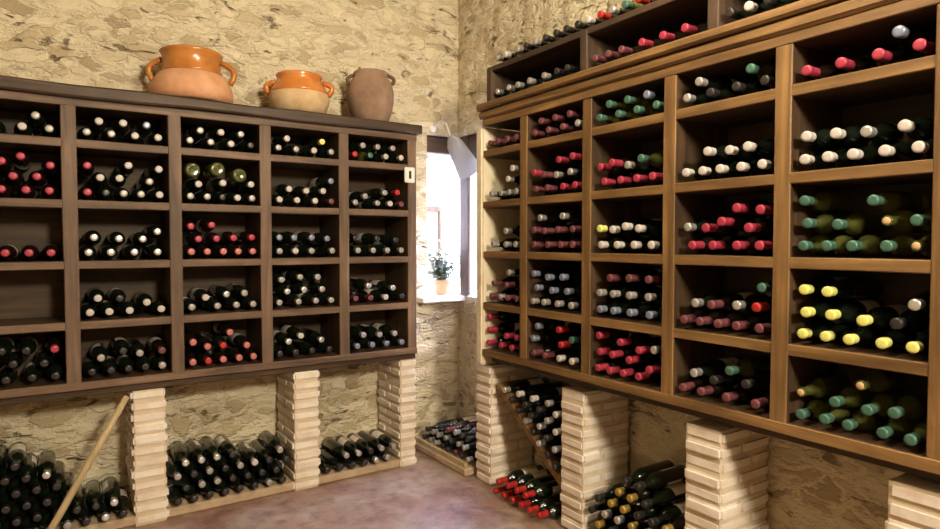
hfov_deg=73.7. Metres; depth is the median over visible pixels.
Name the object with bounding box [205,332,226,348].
wine bottle
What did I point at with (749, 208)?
wine bottle
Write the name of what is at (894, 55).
wine bottle
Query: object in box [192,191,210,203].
wine bottle
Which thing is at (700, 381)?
wine bottle
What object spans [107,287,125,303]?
wine bottle
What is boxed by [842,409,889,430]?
wine bottle
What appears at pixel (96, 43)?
wall
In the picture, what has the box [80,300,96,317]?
wine bottle
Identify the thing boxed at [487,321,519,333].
wine bottle
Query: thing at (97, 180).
wine bottle
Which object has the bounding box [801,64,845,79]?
wine bottle
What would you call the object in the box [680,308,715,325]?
wine bottle
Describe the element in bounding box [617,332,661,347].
wine bottle
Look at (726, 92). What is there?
wine bottle
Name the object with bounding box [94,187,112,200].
wine bottle
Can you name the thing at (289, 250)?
wine bottle
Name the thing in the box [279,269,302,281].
wine bottle
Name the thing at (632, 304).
wine bottle
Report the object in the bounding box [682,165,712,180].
wine bottle
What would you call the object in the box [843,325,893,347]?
wine bottle
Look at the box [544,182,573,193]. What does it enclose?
wine bottle
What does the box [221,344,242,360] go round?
wine bottle
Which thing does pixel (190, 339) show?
wine bottle
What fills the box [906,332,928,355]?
wine bottle
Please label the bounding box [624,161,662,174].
wine bottle
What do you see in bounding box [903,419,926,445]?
wine bottle
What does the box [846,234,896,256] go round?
wine bottle
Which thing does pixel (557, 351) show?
wine bottle
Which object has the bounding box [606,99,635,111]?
wine bottle
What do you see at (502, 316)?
wine bottle
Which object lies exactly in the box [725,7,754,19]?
wine bottle
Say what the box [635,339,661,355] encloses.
wine bottle
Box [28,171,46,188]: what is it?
wine bottle
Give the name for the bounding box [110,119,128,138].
wine bottle
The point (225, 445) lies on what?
wine bottle
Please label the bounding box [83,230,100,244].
wine bottle
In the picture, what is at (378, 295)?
wine bottle
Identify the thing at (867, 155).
wine bottle
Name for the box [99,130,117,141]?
wine bottle
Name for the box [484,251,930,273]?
shelf
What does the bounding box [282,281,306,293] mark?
wine bottle
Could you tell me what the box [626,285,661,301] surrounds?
wine bottle
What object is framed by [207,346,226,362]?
wine bottle
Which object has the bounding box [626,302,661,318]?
wine bottle
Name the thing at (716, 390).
wine bottle
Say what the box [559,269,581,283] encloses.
wine bottle
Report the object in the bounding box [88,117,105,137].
wine bottle
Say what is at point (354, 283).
wine bottle
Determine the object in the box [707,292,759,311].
wine bottle
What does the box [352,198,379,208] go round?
wine bottle
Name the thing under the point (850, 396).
wine bottle
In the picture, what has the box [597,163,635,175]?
wine bottle
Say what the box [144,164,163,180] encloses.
wine bottle
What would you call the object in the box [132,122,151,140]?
wine bottle
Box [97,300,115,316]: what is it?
wine bottle
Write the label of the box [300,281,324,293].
wine bottle
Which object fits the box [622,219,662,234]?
wine bottle
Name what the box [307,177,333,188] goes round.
wine bottle
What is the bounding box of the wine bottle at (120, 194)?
[111,188,129,200]
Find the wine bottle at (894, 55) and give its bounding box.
[872,48,920,65]
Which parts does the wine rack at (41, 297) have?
board, rail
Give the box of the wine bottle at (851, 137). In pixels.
[830,125,876,148]
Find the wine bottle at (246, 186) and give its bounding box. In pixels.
[231,179,253,194]
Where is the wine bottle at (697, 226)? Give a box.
[684,218,717,235]
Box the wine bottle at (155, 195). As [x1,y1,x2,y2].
[145,189,163,201]
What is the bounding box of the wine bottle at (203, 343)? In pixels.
[194,333,210,349]
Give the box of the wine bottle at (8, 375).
[0,364,18,384]
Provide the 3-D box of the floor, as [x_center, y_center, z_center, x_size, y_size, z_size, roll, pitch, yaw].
[-0.543,1.365,0.213,5.277,0.100,6.275,-1,2,-34]
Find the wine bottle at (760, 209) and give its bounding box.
[756,202,773,218]
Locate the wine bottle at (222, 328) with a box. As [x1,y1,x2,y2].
[211,321,232,335]
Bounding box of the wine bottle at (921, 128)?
[897,117,933,141]
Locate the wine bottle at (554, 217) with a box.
[537,211,574,224]
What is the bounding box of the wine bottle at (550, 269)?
[531,265,580,277]
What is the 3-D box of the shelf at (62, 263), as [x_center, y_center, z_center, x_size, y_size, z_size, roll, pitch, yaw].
[-1.296,-0.014,3.201,2.142,0.038,0.318,-1,2,-34]
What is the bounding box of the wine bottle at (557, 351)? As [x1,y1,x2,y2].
[542,347,572,358]
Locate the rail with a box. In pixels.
[415,435,466,467]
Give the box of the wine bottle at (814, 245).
[798,235,839,255]
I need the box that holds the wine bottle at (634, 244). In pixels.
[631,237,662,252]
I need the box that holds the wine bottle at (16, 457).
[7,441,26,470]
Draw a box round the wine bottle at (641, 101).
[624,95,654,106]
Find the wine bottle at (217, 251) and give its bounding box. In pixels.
[208,245,226,257]
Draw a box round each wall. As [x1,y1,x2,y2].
[0,0,457,494]
[458,0,903,528]
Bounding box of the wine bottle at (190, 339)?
[184,329,196,345]
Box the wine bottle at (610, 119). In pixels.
[596,113,626,123]
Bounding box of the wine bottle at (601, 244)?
[598,237,631,252]
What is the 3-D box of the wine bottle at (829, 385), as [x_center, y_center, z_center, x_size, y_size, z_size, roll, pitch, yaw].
[1.147,0.395,2.027,0.289,0.068,0.068,-1,2,-34]
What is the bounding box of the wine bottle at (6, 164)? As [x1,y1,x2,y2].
[0,155,14,174]
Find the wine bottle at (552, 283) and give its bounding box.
[534,280,562,293]
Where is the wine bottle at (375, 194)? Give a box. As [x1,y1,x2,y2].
[361,188,386,199]
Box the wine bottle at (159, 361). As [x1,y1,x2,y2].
[147,351,166,368]
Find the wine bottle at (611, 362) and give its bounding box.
[595,357,624,371]
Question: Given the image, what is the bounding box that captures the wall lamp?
[430,121,476,179]
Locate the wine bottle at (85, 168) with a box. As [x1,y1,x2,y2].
[77,160,94,177]
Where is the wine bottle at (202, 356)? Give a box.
[191,347,211,363]
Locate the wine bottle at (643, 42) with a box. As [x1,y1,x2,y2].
[638,38,669,48]
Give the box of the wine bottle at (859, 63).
[835,56,881,72]
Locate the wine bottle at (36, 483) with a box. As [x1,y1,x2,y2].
[28,464,46,493]
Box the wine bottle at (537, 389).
[516,381,563,396]
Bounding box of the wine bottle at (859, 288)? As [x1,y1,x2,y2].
[821,278,882,300]
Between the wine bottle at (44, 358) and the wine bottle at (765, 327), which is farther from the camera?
the wine bottle at (44, 358)
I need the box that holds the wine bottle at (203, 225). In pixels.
[194,219,214,232]
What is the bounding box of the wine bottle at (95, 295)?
[86,287,104,303]
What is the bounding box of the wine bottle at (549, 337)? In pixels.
[530,330,577,343]
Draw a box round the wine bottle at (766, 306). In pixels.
[751,296,771,314]
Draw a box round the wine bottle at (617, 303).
[597,299,640,315]
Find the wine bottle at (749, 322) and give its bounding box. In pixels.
[732,313,771,332]
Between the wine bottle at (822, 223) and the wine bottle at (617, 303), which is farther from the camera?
the wine bottle at (617, 303)
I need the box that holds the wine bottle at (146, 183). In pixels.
[135,176,154,191]
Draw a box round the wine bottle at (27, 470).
[17,453,36,482]
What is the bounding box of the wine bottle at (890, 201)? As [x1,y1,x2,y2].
[867,190,928,212]
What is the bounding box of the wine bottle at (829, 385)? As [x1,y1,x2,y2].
[797,371,856,398]
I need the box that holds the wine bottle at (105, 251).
[99,245,116,258]
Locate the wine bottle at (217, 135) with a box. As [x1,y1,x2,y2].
[202,129,223,144]
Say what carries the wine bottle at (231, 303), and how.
on the wine rack at (41, 297)
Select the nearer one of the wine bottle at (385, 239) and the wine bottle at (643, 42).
the wine bottle at (643, 42)
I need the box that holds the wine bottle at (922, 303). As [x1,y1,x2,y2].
[908,291,929,314]
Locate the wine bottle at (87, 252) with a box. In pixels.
[79,245,95,259]
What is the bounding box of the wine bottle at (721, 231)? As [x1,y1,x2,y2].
[701,221,757,236]
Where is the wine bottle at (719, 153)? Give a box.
[703,144,743,163]
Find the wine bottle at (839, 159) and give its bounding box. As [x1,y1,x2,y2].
[822,148,860,167]
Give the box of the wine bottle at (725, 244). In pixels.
[708,236,750,253]
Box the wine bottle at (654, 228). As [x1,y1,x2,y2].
[635,221,662,236]
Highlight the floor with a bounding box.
[121,448,566,528]
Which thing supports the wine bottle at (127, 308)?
on the wine rack at (41, 297)
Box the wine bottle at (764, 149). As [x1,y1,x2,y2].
[743,139,774,159]
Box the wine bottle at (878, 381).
[855,369,915,392]
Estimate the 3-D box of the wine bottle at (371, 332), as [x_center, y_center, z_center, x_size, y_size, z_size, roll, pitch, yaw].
[-0.589,0.393,3.670,0.068,0.068,0.290,-1,2,-33]
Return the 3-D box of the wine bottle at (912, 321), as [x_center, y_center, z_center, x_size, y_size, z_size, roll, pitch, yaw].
[1.294,0.160,1.807,0.290,0.068,0.068,-1,2,-34]
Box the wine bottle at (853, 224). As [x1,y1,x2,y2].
[832,214,892,235]
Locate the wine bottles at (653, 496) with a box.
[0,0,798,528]
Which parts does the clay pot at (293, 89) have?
handle, handle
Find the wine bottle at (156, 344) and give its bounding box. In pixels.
[147,336,166,353]
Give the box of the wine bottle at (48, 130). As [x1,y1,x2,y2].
[40,124,58,136]
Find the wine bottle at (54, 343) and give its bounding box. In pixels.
[46,334,63,352]
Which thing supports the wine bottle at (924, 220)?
on the wine bottle at (923, 245)
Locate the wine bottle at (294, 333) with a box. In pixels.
[279,324,303,339]
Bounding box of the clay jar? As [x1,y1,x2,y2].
[346,68,395,120]
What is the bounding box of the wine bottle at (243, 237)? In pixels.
[234,231,254,243]
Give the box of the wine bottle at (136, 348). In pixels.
[127,338,144,356]
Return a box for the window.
[416,128,498,302]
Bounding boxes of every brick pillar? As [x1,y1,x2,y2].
[126,387,168,526]
[277,370,320,490]
[378,358,416,467]
[475,363,532,485]
[560,385,629,528]
[684,419,768,528]
[885,473,939,528]
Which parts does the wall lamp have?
arm, lamp shade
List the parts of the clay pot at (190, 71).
handle, handle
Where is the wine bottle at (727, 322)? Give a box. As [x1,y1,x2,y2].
[713,311,765,330]
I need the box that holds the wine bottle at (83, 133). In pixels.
[76,128,93,139]
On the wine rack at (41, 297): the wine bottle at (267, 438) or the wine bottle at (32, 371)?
the wine bottle at (32, 371)
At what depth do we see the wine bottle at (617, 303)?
2.69 m
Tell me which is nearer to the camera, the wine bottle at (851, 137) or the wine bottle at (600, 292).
the wine bottle at (851, 137)
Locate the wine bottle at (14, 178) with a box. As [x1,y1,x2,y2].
[5,170,25,188]
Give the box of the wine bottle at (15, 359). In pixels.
[5,347,24,367]
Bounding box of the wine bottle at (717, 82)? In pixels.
[695,76,746,89]
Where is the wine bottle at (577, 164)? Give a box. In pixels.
[556,156,581,168]
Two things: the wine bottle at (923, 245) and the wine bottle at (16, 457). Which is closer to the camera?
the wine bottle at (923, 245)
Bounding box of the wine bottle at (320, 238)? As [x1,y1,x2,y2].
[307,233,329,244]
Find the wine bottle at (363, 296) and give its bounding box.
[349,289,372,301]
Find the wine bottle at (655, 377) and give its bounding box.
[635,372,660,381]
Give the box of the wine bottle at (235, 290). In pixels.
[226,283,247,297]
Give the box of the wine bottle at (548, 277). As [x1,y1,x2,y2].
[545,269,577,283]
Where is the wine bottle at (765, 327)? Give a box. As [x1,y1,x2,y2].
[754,317,771,333]
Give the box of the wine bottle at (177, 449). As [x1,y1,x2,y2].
[169,441,188,465]
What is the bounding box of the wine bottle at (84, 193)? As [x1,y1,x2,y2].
[78,186,94,199]
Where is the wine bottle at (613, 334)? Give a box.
[596,328,634,340]
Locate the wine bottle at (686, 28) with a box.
[681,23,707,34]
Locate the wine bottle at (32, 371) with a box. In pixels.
[24,360,42,381]
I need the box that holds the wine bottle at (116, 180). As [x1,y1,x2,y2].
[107,173,125,189]
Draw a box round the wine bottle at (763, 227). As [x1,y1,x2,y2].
[744,218,772,237]
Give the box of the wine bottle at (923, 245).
[910,234,930,257]
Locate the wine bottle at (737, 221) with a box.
[717,213,760,231]
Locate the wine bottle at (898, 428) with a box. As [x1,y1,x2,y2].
[876,416,926,438]
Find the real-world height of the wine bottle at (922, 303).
0.068 m
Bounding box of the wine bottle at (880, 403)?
[861,386,919,416]
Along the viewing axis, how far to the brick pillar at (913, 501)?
1.73 m
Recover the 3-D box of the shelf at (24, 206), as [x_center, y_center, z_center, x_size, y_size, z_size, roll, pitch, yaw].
[-1.296,-0.279,3.192,2.142,0.038,0.318,-1,2,-34]
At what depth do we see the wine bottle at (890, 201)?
1.81 m
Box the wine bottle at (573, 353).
[556,349,580,361]
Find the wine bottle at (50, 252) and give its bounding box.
[42,245,59,259]
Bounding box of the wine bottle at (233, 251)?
[222,244,241,257]
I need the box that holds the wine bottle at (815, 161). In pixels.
[799,151,835,169]
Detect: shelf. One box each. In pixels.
[0,133,407,175]
[0,198,407,217]
[0,256,407,270]
[0,299,407,334]
[0,344,416,398]
[482,347,939,474]
[483,159,933,209]
[483,301,928,376]
[484,54,935,160]
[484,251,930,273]
[487,0,800,101]
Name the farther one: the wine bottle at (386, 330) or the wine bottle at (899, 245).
the wine bottle at (386, 330)
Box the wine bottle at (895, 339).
[875,328,928,351]
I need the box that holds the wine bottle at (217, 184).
[204,178,225,193]
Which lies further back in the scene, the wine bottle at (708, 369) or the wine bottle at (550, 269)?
the wine bottle at (550, 269)
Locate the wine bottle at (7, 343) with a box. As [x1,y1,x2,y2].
[0,335,14,355]
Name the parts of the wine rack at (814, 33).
cornice, rail, board, panel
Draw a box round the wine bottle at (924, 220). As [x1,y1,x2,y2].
[910,209,931,232]
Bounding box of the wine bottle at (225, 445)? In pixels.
[214,434,235,457]
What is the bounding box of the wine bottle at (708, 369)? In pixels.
[690,356,743,377]
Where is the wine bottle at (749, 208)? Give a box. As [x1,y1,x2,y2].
[732,199,773,218]
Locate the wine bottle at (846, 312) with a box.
[825,299,885,323]
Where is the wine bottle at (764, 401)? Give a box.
[750,390,769,408]
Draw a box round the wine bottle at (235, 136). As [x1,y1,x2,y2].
[221,131,243,145]
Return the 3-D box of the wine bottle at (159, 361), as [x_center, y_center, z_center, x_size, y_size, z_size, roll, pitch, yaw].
[-1.522,0.469,3.059,0.068,0.068,0.290,-1,2,-34]
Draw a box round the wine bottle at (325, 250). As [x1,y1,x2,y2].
[310,244,334,256]
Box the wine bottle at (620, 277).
[607,268,654,284]
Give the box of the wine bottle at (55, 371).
[46,358,63,379]
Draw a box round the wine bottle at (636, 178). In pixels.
[633,171,662,185]
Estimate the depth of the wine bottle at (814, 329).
1.98 m
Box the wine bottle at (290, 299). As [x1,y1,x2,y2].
[278,293,301,305]
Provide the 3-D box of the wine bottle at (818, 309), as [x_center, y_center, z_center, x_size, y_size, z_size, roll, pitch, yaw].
[1.152,0.144,2.010,0.290,0.068,0.068,-1,2,-34]
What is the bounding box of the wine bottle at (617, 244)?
[614,237,647,252]
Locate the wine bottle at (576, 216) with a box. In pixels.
[560,209,581,223]
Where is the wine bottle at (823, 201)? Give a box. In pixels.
[799,191,860,213]
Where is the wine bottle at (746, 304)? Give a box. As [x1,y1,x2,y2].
[732,293,771,312]
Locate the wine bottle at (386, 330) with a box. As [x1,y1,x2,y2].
[370,322,396,336]
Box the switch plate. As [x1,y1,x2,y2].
[404,167,414,182]
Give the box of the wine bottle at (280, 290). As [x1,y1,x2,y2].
[272,284,289,296]
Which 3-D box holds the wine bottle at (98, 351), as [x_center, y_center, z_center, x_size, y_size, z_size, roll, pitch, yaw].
[-1.726,0.414,2.917,0.068,0.068,0.290,-1,2,-34]
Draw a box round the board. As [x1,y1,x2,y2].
[496,377,561,485]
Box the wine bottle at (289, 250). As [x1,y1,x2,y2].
[277,244,298,256]
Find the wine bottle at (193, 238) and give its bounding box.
[182,232,201,245]
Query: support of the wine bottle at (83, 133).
on the wine rack at (41, 297)
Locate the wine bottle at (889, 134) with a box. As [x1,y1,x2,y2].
[860,123,915,145]
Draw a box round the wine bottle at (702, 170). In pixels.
[698,163,729,178]
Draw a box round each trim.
[17,452,399,528]
[415,437,476,476]
[427,128,496,137]
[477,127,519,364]
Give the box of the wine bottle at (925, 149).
[911,138,933,159]
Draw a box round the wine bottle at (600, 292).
[596,284,639,298]
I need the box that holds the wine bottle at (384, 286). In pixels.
[368,280,395,291]
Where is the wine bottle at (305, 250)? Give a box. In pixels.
[293,244,314,256]
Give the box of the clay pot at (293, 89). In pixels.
[263,70,334,113]
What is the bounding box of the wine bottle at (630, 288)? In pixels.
[610,284,655,300]
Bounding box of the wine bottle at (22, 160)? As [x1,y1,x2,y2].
[12,151,31,170]
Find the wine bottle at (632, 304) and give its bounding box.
[610,301,654,316]
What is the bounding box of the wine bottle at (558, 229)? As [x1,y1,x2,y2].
[555,223,581,236]
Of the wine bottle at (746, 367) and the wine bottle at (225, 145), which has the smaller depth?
the wine bottle at (746, 367)
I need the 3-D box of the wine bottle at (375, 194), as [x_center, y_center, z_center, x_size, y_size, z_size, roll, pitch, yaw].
[-0.560,-0.410,3.661,0.067,0.067,0.290,-1,2,-34]
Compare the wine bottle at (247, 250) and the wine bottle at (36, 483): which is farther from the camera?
the wine bottle at (247, 250)
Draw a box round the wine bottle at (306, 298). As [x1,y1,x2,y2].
[295,292,318,304]
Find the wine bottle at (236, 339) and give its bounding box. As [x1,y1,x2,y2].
[227,332,249,348]
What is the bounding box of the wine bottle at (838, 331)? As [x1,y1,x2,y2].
[820,323,859,343]
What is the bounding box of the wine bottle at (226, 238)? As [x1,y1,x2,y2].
[217,231,236,244]
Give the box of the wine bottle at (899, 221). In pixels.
[881,210,931,233]
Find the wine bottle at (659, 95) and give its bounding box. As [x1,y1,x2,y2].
[643,89,664,101]
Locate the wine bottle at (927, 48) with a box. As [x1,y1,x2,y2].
[912,38,935,56]
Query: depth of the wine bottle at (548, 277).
2.98 m
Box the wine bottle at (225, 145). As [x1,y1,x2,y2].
[212,140,233,150]
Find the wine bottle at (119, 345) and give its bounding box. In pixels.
[110,336,128,354]
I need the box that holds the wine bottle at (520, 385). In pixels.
[502,377,549,392]
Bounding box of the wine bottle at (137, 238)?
[129,232,147,245]
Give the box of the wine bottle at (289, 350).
[274,343,298,355]
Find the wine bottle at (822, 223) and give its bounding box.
[802,213,850,234]
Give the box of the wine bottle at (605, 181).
[601,175,631,188]
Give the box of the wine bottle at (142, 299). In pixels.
[132,291,151,307]
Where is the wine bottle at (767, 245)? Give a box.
[755,237,772,253]
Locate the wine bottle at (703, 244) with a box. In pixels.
[688,236,725,253]
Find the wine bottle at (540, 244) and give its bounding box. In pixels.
[531,238,559,250]
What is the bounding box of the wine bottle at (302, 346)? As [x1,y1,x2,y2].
[292,338,314,353]
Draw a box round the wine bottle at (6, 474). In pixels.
[0,455,16,485]
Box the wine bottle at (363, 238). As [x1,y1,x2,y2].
[353,233,379,244]
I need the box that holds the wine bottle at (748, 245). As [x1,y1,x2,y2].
[732,236,772,254]
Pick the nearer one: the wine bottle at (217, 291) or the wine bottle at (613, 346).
the wine bottle at (613, 346)
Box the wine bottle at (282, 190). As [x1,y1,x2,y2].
[271,184,291,196]
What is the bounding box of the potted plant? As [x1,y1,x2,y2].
[427,240,476,294]
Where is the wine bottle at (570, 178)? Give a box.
[554,171,581,182]
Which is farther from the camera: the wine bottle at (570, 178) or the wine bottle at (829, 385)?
the wine bottle at (570, 178)
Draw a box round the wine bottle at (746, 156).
[725,143,767,162]
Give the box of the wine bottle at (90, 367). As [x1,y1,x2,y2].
[81,355,98,375]
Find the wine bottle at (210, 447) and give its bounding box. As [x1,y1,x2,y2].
[199,436,220,460]
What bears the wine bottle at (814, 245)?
on the wine rack at (814, 33)
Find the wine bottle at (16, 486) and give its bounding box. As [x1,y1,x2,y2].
[8,470,26,497]
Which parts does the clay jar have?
handle, handle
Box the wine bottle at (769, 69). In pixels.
[746,63,775,79]
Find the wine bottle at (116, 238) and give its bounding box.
[106,231,124,245]
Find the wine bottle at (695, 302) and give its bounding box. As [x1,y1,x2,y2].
[691,290,744,309]
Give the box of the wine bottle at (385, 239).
[373,234,397,245]
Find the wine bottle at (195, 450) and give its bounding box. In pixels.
[184,438,204,462]
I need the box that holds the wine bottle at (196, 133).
[183,127,203,143]
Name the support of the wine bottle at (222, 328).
on the wine bottle at (217, 341)
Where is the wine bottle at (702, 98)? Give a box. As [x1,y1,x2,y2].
[683,92,718,104]
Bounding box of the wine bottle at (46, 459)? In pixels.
[38,450,55,478]
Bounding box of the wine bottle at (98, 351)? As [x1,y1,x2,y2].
[89,342,107,361]
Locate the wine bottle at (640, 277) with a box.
[625,269,662,285]
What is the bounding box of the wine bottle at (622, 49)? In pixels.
[618,45,648,54]
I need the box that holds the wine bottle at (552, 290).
[549,282,578,296]
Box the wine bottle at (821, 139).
[801,129,859,151]
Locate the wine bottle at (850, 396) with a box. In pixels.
[829,385,890,407]
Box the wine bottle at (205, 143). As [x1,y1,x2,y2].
[193,138,213,149]
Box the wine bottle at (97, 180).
[88,172,106,189]
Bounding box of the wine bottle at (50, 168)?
[41,160,59,178]
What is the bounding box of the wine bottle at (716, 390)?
[697,383,736,396]
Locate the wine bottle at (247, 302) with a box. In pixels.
[235,295,255,308]
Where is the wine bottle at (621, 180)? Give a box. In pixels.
[617,173,646,187]
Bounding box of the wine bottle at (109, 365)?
[99,354,117,373]
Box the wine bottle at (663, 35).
[659,31,691,41]
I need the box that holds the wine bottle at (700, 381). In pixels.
[679,375,709,391]
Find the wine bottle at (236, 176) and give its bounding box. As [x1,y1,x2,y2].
[224,169,245,184]
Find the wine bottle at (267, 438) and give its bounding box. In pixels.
[259,430,282,452]
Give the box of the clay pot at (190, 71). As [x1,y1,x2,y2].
[145,44,236,102]
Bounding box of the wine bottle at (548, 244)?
[545,238,574,251]
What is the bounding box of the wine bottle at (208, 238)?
[200,232,219,244]
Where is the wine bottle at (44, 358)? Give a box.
[35,347,53,366]
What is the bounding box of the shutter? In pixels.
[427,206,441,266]
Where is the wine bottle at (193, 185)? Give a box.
[182,179,201,193]
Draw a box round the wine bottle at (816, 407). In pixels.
[795,394,838,419]
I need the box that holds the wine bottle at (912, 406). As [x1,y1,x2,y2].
[887,389,927,419]
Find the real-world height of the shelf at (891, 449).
0.038 m
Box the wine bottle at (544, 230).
[542,224,575,237]
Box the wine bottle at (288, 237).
[276,231,296,243]
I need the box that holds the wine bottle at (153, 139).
[143,133,162,145]
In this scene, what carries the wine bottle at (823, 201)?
on the wine bottle at (822, 223)
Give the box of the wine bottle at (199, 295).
[188,287,208,302]
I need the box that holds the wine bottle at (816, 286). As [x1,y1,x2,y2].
[799,276,855,298]
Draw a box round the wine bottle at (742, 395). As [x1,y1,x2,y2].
[722,384,769,402]
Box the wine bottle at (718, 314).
[695,310,732,328]
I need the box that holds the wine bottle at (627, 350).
[609,345,637,358]
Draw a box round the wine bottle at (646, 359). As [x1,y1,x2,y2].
[625,353,660,365]
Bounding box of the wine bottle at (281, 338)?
[273,329,291,344]
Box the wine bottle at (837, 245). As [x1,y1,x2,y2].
[821,235,862,255]
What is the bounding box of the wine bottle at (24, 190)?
[17,184,36,198]
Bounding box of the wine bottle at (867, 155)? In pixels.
[847,145,891,165]
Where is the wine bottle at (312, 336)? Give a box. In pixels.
[300,328,323,342]
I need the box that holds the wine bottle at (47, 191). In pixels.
[40,185,58,198]
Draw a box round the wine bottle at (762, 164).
[757,158,773,173]
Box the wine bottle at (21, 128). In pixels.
[14,122,33,135]
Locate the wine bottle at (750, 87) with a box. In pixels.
[732,81,771,94]
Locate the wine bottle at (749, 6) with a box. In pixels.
[744,1,773,14]
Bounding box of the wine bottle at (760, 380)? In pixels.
[741,369,770,389]
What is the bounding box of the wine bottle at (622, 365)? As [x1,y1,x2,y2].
[606,360,635,373]
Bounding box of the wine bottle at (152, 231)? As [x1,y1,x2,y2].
[142,225,161,238]
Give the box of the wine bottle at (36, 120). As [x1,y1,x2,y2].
[27,111,45,132]
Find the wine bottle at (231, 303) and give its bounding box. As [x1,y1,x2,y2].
[218,296,239,309]
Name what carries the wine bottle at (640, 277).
on the wine bottle at (640, 294)
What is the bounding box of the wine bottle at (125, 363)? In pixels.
[115,353,133,371]
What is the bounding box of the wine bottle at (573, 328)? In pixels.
[556,322,580,334]
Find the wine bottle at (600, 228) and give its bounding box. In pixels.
[597,221,629,236]
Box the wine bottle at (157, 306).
[147,297,165,313]
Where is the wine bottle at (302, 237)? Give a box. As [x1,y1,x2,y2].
[292,232,314,243]
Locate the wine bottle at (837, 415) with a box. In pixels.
[819,405,860,424]
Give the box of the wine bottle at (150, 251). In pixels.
[143,245,161,258]
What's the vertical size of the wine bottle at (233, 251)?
0.068 m
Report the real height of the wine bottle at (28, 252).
0.068 m
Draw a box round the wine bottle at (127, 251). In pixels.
[121,245,139,258]
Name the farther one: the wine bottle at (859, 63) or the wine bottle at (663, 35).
the wine bottle at (663, 35)
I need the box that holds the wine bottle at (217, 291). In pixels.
[208,284,229,298]
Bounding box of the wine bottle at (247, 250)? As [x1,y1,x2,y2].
[237,244,255,257]
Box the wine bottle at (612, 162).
[609,156,637,172]
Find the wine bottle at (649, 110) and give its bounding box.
[633,104,663,115]
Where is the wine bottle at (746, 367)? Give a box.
[725,354,770,376]
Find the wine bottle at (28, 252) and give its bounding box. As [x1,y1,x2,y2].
[20,245,39,259]
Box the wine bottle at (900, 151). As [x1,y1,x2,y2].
[878,142,923,162]
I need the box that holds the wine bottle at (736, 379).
[709,369,752,385]
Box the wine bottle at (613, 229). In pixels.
[609,222,652,237]
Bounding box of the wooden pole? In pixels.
[47,395,129,528]
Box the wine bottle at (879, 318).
[856,304,909,329]
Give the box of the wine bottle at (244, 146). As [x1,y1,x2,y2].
[232,141,253,152]
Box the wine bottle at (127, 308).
[116,299,135,315]
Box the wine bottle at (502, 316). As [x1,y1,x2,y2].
[487,311,519,321]
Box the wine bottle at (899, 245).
[880,234,928,257]
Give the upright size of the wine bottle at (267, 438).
0.068 m
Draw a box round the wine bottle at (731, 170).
[715,161,750,177]
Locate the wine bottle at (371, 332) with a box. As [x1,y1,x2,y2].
[356,323,382,337]
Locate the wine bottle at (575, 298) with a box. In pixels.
[554,295,581,309]
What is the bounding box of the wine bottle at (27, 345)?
[18,335,36,354]
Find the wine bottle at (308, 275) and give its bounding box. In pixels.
[297,269,320,281]
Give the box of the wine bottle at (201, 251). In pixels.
[192,244,210,257]
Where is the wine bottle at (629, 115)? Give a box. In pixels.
[615,109,645,119]
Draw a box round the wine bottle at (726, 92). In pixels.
[706,87,743,99]
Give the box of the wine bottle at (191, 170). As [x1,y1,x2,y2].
[182,163,199,179]
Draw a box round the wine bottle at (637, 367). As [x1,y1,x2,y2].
[620,363,656,376]
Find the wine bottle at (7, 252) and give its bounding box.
[0,245,17,260]
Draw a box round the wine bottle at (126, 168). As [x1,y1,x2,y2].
[115,160,133,177]
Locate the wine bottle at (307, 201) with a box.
[295,196,317,207]
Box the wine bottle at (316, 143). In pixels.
[299,138,324,149]
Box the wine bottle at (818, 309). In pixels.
[800,298,856,320]
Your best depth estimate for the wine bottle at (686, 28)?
2.33 m
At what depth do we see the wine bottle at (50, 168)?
2.75 m
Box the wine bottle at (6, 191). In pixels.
[0,183,14,197]
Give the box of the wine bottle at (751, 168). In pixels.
[736,159,771,175]
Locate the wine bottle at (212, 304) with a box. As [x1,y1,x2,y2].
[200,296,220,310]
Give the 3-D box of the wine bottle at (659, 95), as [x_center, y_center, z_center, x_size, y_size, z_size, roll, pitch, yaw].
[0.804,-0.663,2.513,0.290,0.068,0.069,-1,2,-33]
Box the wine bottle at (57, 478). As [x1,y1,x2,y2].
[48,461,65,490]
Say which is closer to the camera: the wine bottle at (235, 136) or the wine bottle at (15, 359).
the wine bottle at (15, 359)
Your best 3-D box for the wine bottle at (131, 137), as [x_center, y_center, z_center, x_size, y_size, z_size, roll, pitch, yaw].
[-1.603,-0.590,2.971,0.069,0.068,0.290,-1,2,-33]
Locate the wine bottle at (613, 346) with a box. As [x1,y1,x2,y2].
[597,342,624,355]
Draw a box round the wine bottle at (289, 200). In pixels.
[278,195,299,206]
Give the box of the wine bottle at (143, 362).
[131,353,150,369]
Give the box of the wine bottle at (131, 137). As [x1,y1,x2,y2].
[121,132,140,143]
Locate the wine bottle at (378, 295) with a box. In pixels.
[362,288,387,301]
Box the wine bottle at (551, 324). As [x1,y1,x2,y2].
[535,319,569,331]
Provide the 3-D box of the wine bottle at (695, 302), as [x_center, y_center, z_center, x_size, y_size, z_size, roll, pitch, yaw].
[0.934,0.136,2.353,0.290,0.068,0.068,-1,2,-34]
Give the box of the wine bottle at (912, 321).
[890,309,929,332]
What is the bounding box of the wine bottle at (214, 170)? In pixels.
[203,162,224,178]
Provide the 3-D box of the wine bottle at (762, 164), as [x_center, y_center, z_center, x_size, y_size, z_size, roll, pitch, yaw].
[1.071,-0.331,2.124,0.290,0.068,0.069,-1,2,-33]
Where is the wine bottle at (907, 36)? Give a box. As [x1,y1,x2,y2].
[892,25,935,54]
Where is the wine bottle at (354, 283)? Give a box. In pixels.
[349,277,370,290]
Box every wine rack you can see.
[0,75,421,405]
[476,0,939,481]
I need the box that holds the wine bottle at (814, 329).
[797,319,842,340]
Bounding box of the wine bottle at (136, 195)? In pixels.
[128,189,145,201]
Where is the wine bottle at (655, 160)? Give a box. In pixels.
[637,152,662,168]

